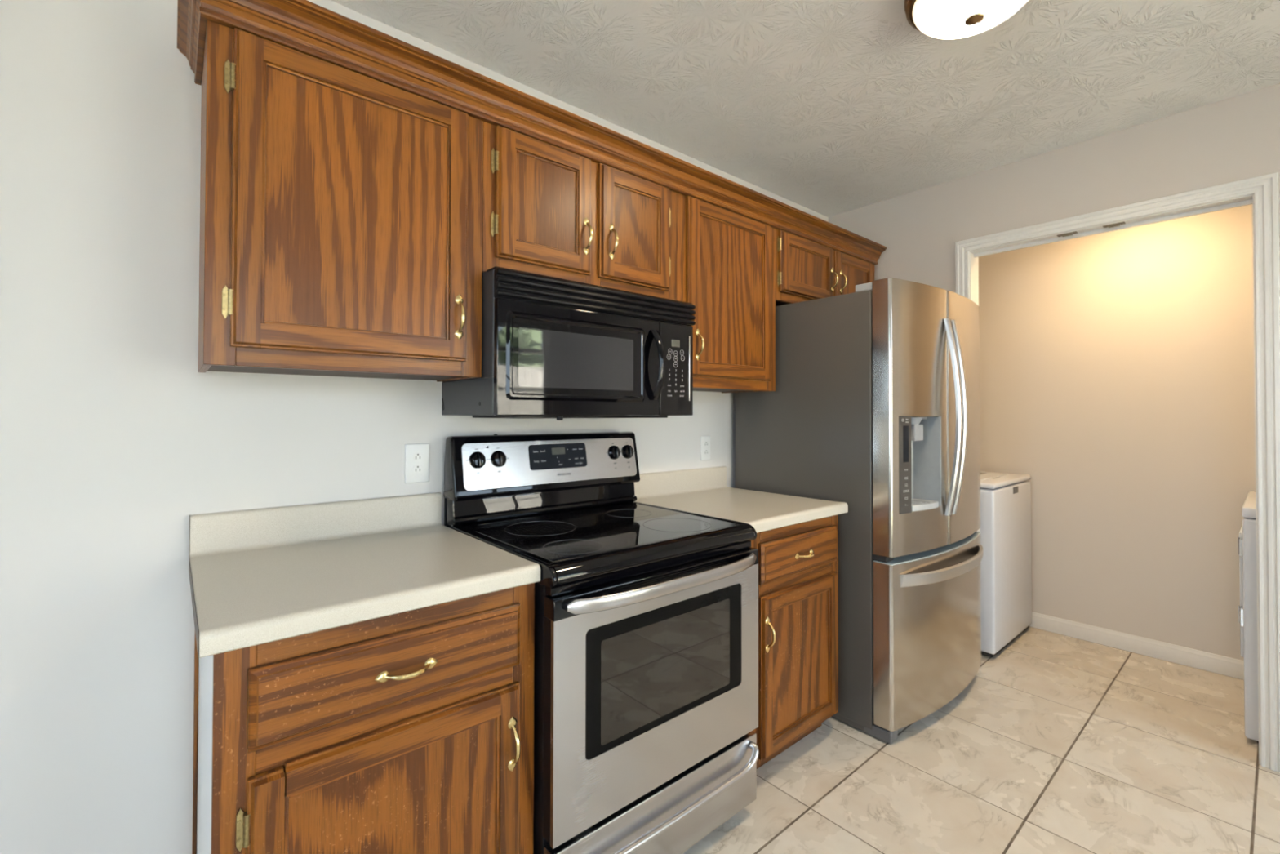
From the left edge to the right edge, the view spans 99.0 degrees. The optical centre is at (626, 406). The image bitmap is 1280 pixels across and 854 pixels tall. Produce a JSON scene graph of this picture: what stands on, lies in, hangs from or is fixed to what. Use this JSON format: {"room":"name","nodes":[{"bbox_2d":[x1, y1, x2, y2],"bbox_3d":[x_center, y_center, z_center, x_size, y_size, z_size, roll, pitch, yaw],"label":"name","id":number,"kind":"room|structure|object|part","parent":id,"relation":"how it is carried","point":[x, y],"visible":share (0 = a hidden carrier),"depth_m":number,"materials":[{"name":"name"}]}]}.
{"room":"kitchen","nodes":[
{"label":"kitchen","id":0,"kind":"room"},
{"bbox_2d":[0,0,828,853],"bbox_3d":[-0.520,0.060,1.919,6.508,2.469,0.100,1,-1,-40],"label":"wall","id":1,"kind":"structure","parent":0,"point":[113,435],"depth_m":1.29,"materials":[{"name":"paint"}]},
{"bbox_2d":[189,492,442,557],"bbox_3d":[-0.843,0.325,1.562,0.634,0.102,0.030,1,-1,-40],"label":"backsplash","id":2,"kind":"structure","parent":1,"relation":"attached to","point":[228,531],"depth_m":1.52,"materials":[{"name":"beige laminate"}]},
{"bbox_2d":[198,20,483,382],"bbox_3d":[-0.730,-0.469,1.450,0.626,0.766,0.358,1,-1,-40],"label":"upper cabinet","id":3,"kind":"object","parent":1,"relation":"attached to","point":[341,208],"visible":0.98,"depth_m":1.30,"materials":[{"name":"brown wood"}]},
{"bbox_3d":[-0.647,-0.472,1.347,0.420,0.578,0.006,1,-1,-40],"label":"panel","id":4,"kind":"part","parent":3,"relation":"part of","materials":[{"name":"brown wood"}]},
{"bbox_3d":[-0.446,-0.244,1.474,0.023,0.124,0.033,1,-1,-40],"label":"handle","id":5,"kind":"part","parent":3,"relation":"part of","materials":[{"name":"gold metal"}]},
{"bbox_2d":[177,0,886,265],"bbox_3d":[0.154,-0.849,2.182,3.012,0.086,0.372,1,-1,-40],"label":"crown molding","id":6,"kind":"structure","parent":3,"relation":"attached to","point":[306,27],"depth_m":1.50,"materials":[{"name":"brown wood"}]},
{"bbox_2d":[404,443,429,483],"bbox_3d":[-0.662,0.178,1.728,0.076,0.124,0.008,1,-1,-40],"label":"wall outlet","id":7,"kind":"object","parent":1,"relation":"attached to","point":[416,455],"visible":1,"depth_m":1.73,"materials":[{"name":"white plastic"}]},
{"bbox_2d":[412,465,422,473],"bbox_3d":[-0.660,0.198,1.726,0.033,0.025,0.002,1,-1,-40],"label":"receptacle","id":8,"kind":"object","parent":7,"relation":"attached to","point":[415,468],"depth_m":1.72,"materials":[{"name":"white plastic"}]},
{"bbox_2d":[412,453,422,461],"bbox_3d":[-0.660,0.159,1.726,0.033,0.025,0.002,1,-1,-40],"label":"receptacle","id":9,"kind":"object","parent":7,"relation":"attached to","point":[415,456],"depth_m":1.72,"materials":[{"name":"white plastic"}]},
{"bbox_2d":[482,121,676,300],"bbox_3d":[-0.190,-0.613,1.902,0.780,0.464,0.358,1,-1,-40],"label":"upper cabinet","id":10,"kind":"object","parent":1,"relation":"attached to","point":[548,210],"visible":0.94,"depth_m":1.74,"materials":[{"name":"brown wood"}]},
{"bbox_3d":[-0.246,-0.622,1.680,0.333,0.380,0.022,1,-1,-40],"label":"door","id":11,"kind":"part","parent":10,"relation":"part of","materials":[{"name":"brown wood"}]},
{"bbox_3d":[-0.247,-0.622,1.681,0.223,0.270,0.006,1,-1,-40],"label":"panel","id":12,"kind":"part","parent":10,"relation":"part of","materials":[{"name":"brown wood"}]},
{"bbox_2d":[441,266,695,420],"bbox_3d":[-0.164,-0.168,1.863,0.781,0.422,0.443,1,-1,-40],"label":"microwave","id":13,"kind":"object","parent":10,"relation":"attached to","point":[552,347],"visible":1,"depth_m":1.66,"materials":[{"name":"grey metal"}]},
{"bbox_3d":[-0.127,-0.134,1.684,0.605,0.322,0.022,1,-1,-40],"label":"door","id":14,"kind":"part","parent":13,"relation":"part of","materials":[{"name":"black glass"}]},
{"bbox_3d":[0.104,-0.142,1.835,0.032,0.236,0.056,1,-1,-40],"label":"handle","id":15,"kind":"part","parent":13,"relation":"part of","materials":[{"name":"black plastic"}]},
{"bbox_3d":[0.170,-0.131,1.931,0.164,0.322,0.022,1,-1,-40],"label":"control panel","id":16,"kind":"part","parent":13,"relation":"part of","materials":[{"name":"black plastic"}]},
{"bbox_3d":[0.225,-0.137,1.960,0.006,0.233,0.004,1,-1,-40],"label":"edge trim","id":17,"kind":"part","parent":13,"relation":"part of","materials":[{"name":"metal"}]},
{"bbox_3d":[-0.120,-0.549,1.748,0.023,0.124,0.033,1,-1,-40],"label":"handle","id":18,"kind":"part","parent":10,"relation":"part of","materials":[{"name":"gold metal"}]},
{"bbox_3d":[-0.040,-0.552,1.815,0.023,0.124,0.033,1,-1,-40],"label":"handle","id":19,"kind":"part","parent":10,"relation":"part of","materials":[{"name":"gold metal"}]},
{"bbox_3d":[0.033,-0.618,1.912,0.320,0.380,0.022,1,-1,-40],"label":"door","id":20,"kind":"part","parent":10,"relation":"part of","materials":[{"name":"brown wood"}]},
{"bbox_3d":[0.032,-0.618,1.914,0.210,0.270,0.006,1,-1,-40],"label":"panel","id":21,"kind":"part","parent":10,"relation":"part of","materials":[{"name":"brown wood"}]},
{"bbox_2d":[634,466,727,499],"bbox_3d":[0.237,0.338,2.463,0.646,0.102,0.030,1,-1,-40],"label":"backsplash","id":22,"kind":"structure","parent":1,"relation":"attached to","point":[655,484],"depth_m":2.46,"materials":[{"name":"beige laminate"}]},
{"bbox_2d":[700,435,711,460],"bbox_3d":[0.376,0.196,2.593,0.068,0.114,0.008,1,-1,-40],"label":"wall outlet","id":23,"kind":"object","parent":1,"relation":"attached to","point":[705,441],"visible":1,"depth_m":2.59,"materials":[{"name":"white plastic"}]},
{"bbox_2d":[703,449,708,454],"bbox_3d":[0.377,0.216,2.591,0.033,0.025,0.002,1,-1,-40],"label":"receptacle","id":24,"kind":"object","parent":23,"relation":"attached to","point":[705,451],"depth_m":2.59,"materials":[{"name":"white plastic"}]},
{"bbox_2d":[703,441,708,446],"bbox_3d":[0.378,0.177,2.591,0.033,0.025,0.002,1,-1,-40],"label":"receptacle","id":25,"kind":"object","parent":23,"relation":"attached to","point":[705,443],"depth_m":2.59,"materials":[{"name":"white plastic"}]},
{"bbox_2d":[676,192,775,392],"bbox_3d":[0.350,-0.455,2.351,0.627,0.766,0.358,1,-1,-40],"label":"upper cabinet","id":26,"kind":"object","parent":1,"relation":"attached to","point":[726,259],"visible":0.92,"depth_m":2.23,"materials":[{"name":"brown wood"}]},
{"bbox_3d":[0.282,-0.238,2.080,0.023,0.124,0.033,1,-1,-40],"label":"handle","id":27,"kind":"part","parent":26,"relation":"part of","materials":[{"name":"gold metal"}]},
{"bbox_3d":[0.432,-0.459,2.246,0.412,0.578,0.006,1,-1,-40],"label":"panel","id":28,"kind":"part","parent":26,"relation":"part of","materials":[{"name":"brown wood"}]},
{"bbox_2d":[775,228,874,306],"bbox_3d":[0.950,-0.654,2.853,0.934,0.353,0.358,1,-1,-40],"label":"upper cabinet","id":29,"kind":"object","parent":1,"relation":"attached to","point":[806,269],"visible":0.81,"depth_m":2.62,"materials":[{"name":"brown wood"}]},
{"bbox_3d":[0.867,-0.659,2.608,0.447,0.277,0.022,1,-1,-40],"label":"door","id":30,"kind":"part","parent":29,"relation":"part of","materials":[{"name":"brown wood"}]},
{"bbox_3d":[0.866,-0.659,2.610,0.337,0.167,0.006,1,-1,-40],"label":"panel","id":31,"kind":"part","parent":29,"relation":"part of","materials":[{"name":"brown wood"}]},
{"bbox_3d":[1.036,-0.633,2.712,0.023,0.124,0.033,1,-1,-40],"label":"handle","id":32,"kind":"part","parent":29,"relation":"part of","materials":[{"name":"gold metal"}]},
{"bbox_3d":[1.100,-0.635,2.766,0.023,0.124,0.033,1,-1,-40],"label":"handle","id":33,"kind":"part","parent":29,"relation":"part of","materials":[{"name":"gold metal"}]},
{"bbox_3d":[1.205,-0.655,2.889,0.390,0.277,0.022,1,-1,-40],"label":"door","id":34,"kind":"part","parent":29,"relation":"part of","materials":[{"name":"brown wood"}]},
{"bbox_3d":[1.203,-0.655,2.891,0.280,0.167,0.006,1,-1,-40],"label":"panel","id":35,"kind":"part","parent":29,"relation":"part of","materials":[{"name":"brown wood"}]},
{"bbox_2d":[330,0,1279,217],"bbox_3d":[0.668,-1.219,0.514,6.508,0.060,3.800,1,-1,-40],"label":"ceiling","id":36,"kind":"structure","parent":0,"point":[827,108],"depth_m":1.90,"materials":[{"name":"white paint"}]},
{"bbox_2d":[904,0,1028,39],"bbox_3d":[0.957,-1.114,1.502,0.344,0.123,0.344,1,-1,-40],"label":"ceiling light","id":37,"kind":"object","parent":36,"relation":"attached to","point":[936,19],"visible":1,"depth_m":1.51,"materials":[{"name":"white glass"}]},
{"bbox_2d":[681,626,1279,853],"bbox_3d":[0.662,1.310,0.483,6.508,0.060,3.800,1,-1,-40],"label":"floor","id":38,"kind":"structure","parent":0,"point":[1057,743],"depth_m":1.93,"materials":[{"name":"beige tile"}]},
{"bbox_2d":[191,582,534,853],"bbox_3d":[-0.637,0.849,1.315,0.622,0.872,0.663,1,-1,-40],"label":"base cabinet","id":39,"kind":"object","parent":38,"relation":"on","point":[411,731],"visible":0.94,"depth_m":1.07,"materials":[{"name":"brown wood"}]},
{"bbox_3d":[-0.887,0.847,1.155,0.016,0.872,0.590,1,-1,-40],"label":"panel","id":40,"kind":"part","parent":39,"relation":"part of","materials":[{"name":"white plastic"}]},
{"bbox_2d":[188,492,540,657],"bbox_3d":[-0.650,0.342,1.329,0.636,0.140,0.636,1,-1,-40],"label":"countertop","id":41,"kind":"structure","parent":39,"relation":"on","point":[257,576],"depth_m":1.27,"materials":[{"name":"beige laminate"}]},
{"bbox_3d":[-0.449,0.914,1.097,0.521,0.555,0.022,1,-1,-40],"label":"door","id":42,"kind":"part","parent":39,"relation":"part of","materials":[{"name":"brown wood"}]},
{"bbox_3d":[-0.448,0.524,1.101,0.521,0.140,0.021,1,-1,-40],"label":"drawer","id":43,"kind":"part","parent":39,"relation":"part of","materials":[{"name":"brown wood"}]},
{"bbox_3d":[-0.450,0.911,1.099,0.411,0.439,0.006,1,-1,-40],"label":"panel","id":44,"kind":"part","parent":39,"relation":"part of","materials":[{"name":"brown wood"}]},
{"bbox_3d":[-0.429,0.527,1.082,0.124,0.023,0.033,1,-1,-40],"label":"handle","id":45,"kind":"part","parent":39,"relation":"part of","materials":[{"name":"gold metal"}]},
{"bbox_3d":[-0.250,0.765,1.229,0.023,0.124,0.033,1,-1,-40],"label":"handle","id":46,"kind":"part","parent":39,"relation":"part of","materials":[{"name":"gold metal"}]},
{"bbox_2d":[444,431,759,853],"bbox_3d":[-0.071,0.692,1.728,0.767,1.204,0.735,1,-1,-40],"label":"range","id":47,"kind":"object","parent":38,"relation":"on","point":[646,649],"visible":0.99,"depth_m":1.51,"materials":[{"name":"silver metal"}]},
{"bbox_3d":[-0.472,0.171,1.745,0.054,0.054,0.033,1,-1,-40],"label":"knob","id":48,"kind":"part","parent":47,"relation":"part of","materials":[{"name":"black plastic"}]},
{"bbox_3d":[-0.416,0.171,1.792,0.054,0.054,0.033,1,-1,-40],"label":"knob","id":49,"kind":"part","parent":47,"relation":"part of","materials":[{"name":"black plastic"}]},
{"bbox_3d":[-0.242,0.194,1.949,0.715,0.150,0.031,1,-1,-40],"label":"control panel","id":50,"kind":"part","parent":47,"relation":"part of","materials":[{"name":"metal"}]},
{"bbox_2d":[450,501,757,587],"bbox_3d":[-0.068,0.400,1.725,0.761,0.051,0.601,1,-1,-40],"label":"cooktop","id":51,"kind":"object","parent":47,"relation":"in","point":[576,546],"depth_m":1.59,"materials":[{"name":"black glass"}]},
{"bbox_3d":[-0.042,0.176,2.104,0.054,0.054,0.033,1,-1,-40],"label":"knob","id":52,"kind":"part","parent":47,"relation":"part of","materials":[{"name":"black plastic"}]},
{"bbox_3d":[0.010,0.176,2.147,0.054,0.054,0.033,1,-1,-40],"label":"knob","id":53,"kind":"part","parent":47,"relation":"part of","materials":[{"name":"black plastic"}]},
{"bbox_3d":[0.104,0.435,1.519,0.748,0.021,0.028,1,-1,-40],"label":"vent trim","id":54,"kind":"part","parent":47,"relation":"part of","materials":[{"name":"black metal"}]},
{"bbox_3d":[0.109,1.134,1.502,0.759,0.210,0.039,1,-1,-40],"label":"drawer","id":55,"kind":"part","parent":47,"relation":"part of","materials":[{"name":"metal"}]},
{"bbox_2d":[542,546,758,848],"bbox_3d":[-0.061,0.730,1.711,0.761,0.562,0.697,1,-1,-40],"label":"oven","id":56,"kind":"object","parent":47,"relation":"in","point":[649,673],"depth_m":1.41,"materials":[{"name":"silver glass"}]},
{"bbox_3d":[0.131,1.080,1.476,0.723,0.070,0.039,1,-1,-40],"label":"handle","id":57,"kind":"part","parent":47,"relation":"part of","materials":[{"name":"metal"}]},
{"bbox_2d":[751,515,838,768],"bbox_3d":[0.433,0.863,2.208,0.624,0.872,0.663,1,-1,-40],"label":"base cabinet","id":58,"kind":"object","parent":38,"relation":"on","point":[798,563],"visible":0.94,"depth_m":1.98,"materials":[{"name":"brown wood"}]},
{"bbox_2d":[634,466,848,533],"bbox_3d":[0.436,0.355,2.233,0.657,0.140,0.636,1,-1,-40],"label":"countertop","id":59,"kind":"structure","parent":58,"relation":"on","point":[702,491],"depth_m":2.25,"materials":[{"name":"beige laminate"}]},
{"bbox_3d":[0.488,0.773,1.844,0.023,0.124,0.033,1,-1,-40],"label":"handle","id":60,"kind":"part","parent":58,"relation":"part of","materials":[{"name":"gold metal"}]},
{"bbox_3d":[0.643,0.538,2.010,0.488,0.140,0.021,1,-1,-40],"label":"drawer","id":61,"kind":"part","parent":58,"relation":"part of","materials":[{"name":"brown wood"}]},
{"bbox_3d":[0.642,0.924,2.006,0.488,0.549,0.022,1,-1,-40],"label":"door","id":62,"kind":"part","parent":58,"relation":"part of","materials":[{"name":"brown wood"}]},
{"bbox_3d":[0.640,0.924,2.008,0.378,0.439,0.006,1,-1,-40],"label":"panel","id":63,"kind":"part","parent":58,"relation":"part of","materials":[{"name":"brown wood"}]},
{"bbox_3d":[0.661,0.541,1.991,0.124,0.023,0.033,1,-1,-40],"label":"handle","id":64,"kind":"part","parent":58,"relation":"part of","materials":[{"name":"gold metal"}]},
{"bbox_2d":[734,277,983,743],"bbox_3d":[1.166,0.408,2.637,0.924,1.800,0.880,1,-1,-40],"label":"refrigerator","id":65,"kind":"object","parent":38,"relation":"on","point":[873,407],"visible":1,"depth_m":2.24,"materials":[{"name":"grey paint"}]},
{"bbox_3d":[1.070,0.226,2.161,0.069,0.381,0.081,1,-1,-40],"label":"dispenser panel","id":66,"kind":"part","parent":65,"relation":"part of","materials":[{"name":"grey plastic"}]},
{"bbox_3d":[1.166,0.042,2.235,0.402,1.078,0.126,1,-1,-40],"label":"door","id":67,"kind":"part","parent":65,"relation":"part of","materials":[{"name":"metal"}]},
{"bbox_3d":[1.154,0.105,2.231,0.120,0.125,0.090,1,-1,-40],"label":"dispenser spout","id":68,"kind":"part","parent":65,"relation":"part of","materials":[{"name":"grey plastic"}]},
{"bbox_3d":[1.365,0.929,2.391,0.924,0.636,0.128,1,-1,-40],"label":"freezer drawer","id":69,"kind":"part","parent":65,"relation":"part of","materials":[{"name":"metal"}]},
{"bbox_3d":[1.403,0.679,2.341,0.814,0.052,0.104,1,-1,-40],"label":"handle","id":70,"kind":"part","parent":65,"relation":"part of","materials":[{"name":"metal"}]},
{"bbox_3d":[1.362,0.042,2.278,0.031,0.824,0.067,1,-1,-40],"label":"handle","id":71,"kind":"part","parent":65,"relation":"part of","materials":[{"name":"metal"}]},
{"bbox_3d":[1.403,0.042,2.309,0.031,0.824,0.067,1,-1,-40],"label":"handle","id":72,"kind":"part","parent":65,"relation":"part of","materials":[{"name":"metal"}]},
{"bbox_3d":[1.524,0.046,2.532,0.516,1.078,0.128,1,-1,-40],"label":"door","id":73,"kind":"part","parent":65,"relation":"part of","materials":[{"name":"metal"}]},
{"bbox_2d":[979,471,1031,657],"bbox_3d":[1.941,0.802,3.291,0.666,1.030,0.672,1,-1,-40],"label":"chest freezer","id":74,"kind":"object","parent":38,"relation":"on","point":[1005,529],"visible":0.43,"depth_m":2.94,"materials":[{"name":"white metal"}]},
{"bbox_3d":[1.962,0.404,3.272,0.544,0.006,0.415,1,-1,-40],"label":"lid","id":75,"kind":"part","parent":74,"relation":"part of","materials":[{"name":"white ceramic"}]},
{"bbox_3d":[1.942,0.419,3.296,0.666,0.028,0.672,1,-1,-40],"label":"panel","id":76,"kind":"part","parent":74,"relation":"part of","materials":[{"name":"white ceramic"}]},
{"bbox_2d":[1237,491,1258,742],"bbox_3d":[2.878,0.790,2.089,0.692,1.030,0.701,1,-1,-40],"label":"washing machine","id":77,"kind":"object","parent":38,"relation":"on","point":[1246,540],"visible":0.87,"depth_m":2.11,"materials":[{"name":"white metal"}]},
{"bbox_3d":[2.660,0.758,2.351,0.490,0.500,0.012,1,-1,-40],"label":"door","id":78,"kind":"part","parent":77,"relation":"part of","materials":[{"name":"white metal"}]},
{"bbox_3d":[2.884,0.411,2.088,0.692,0.041,0.686,1,-1,-40],"label":"panel","id":79,"kind":"part","parent":77,"relation":"part of","materials":[{"name":"white metal"}]},
{"bbox_2d":[828,83,1279,293],"bbox_3d":[2.422,0.068,1.963,0.117,2.469,3.600,1,-1,-40],"label":"wall","id":80,"kind":"structure","parent":0,"point":[1236,138],"depth_m":2.40,"materials":[{"name":"beige paint"}]},
{"bbox_2d":[955,172,1279,773],"bbox_3d":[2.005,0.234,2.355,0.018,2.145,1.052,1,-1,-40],"label":"trim","id":81,"kind":"structure","parent":80,"relation":"attached to","point":[1264,188],"depth_m":1.98,"materials":[{"name":"white paint"}]},
{"bbox_2d":[978,204,1255,660],"bbox_3d":[3.126,0.077,2.550,0.100,2.469,3.600,1,-1,-40],"label":"wall","id":82,"kind":"structure","parent":0,"point":[1117,369],"depth_m":2.94,"materials":[{"name":"paint"}]},
{"bbox_2d":[1029,611,1244,679],"bbox_3d":[2.733,1.271,2.913,0.014,0.088,2.520,1,-1,-40],"label":"baseboard","id":83,"kind":"structure","parent":82,"relation":"attached to","point":[1218,664],"depth_m":2.89,"materials":[{"name":"white paint"}]}
]}

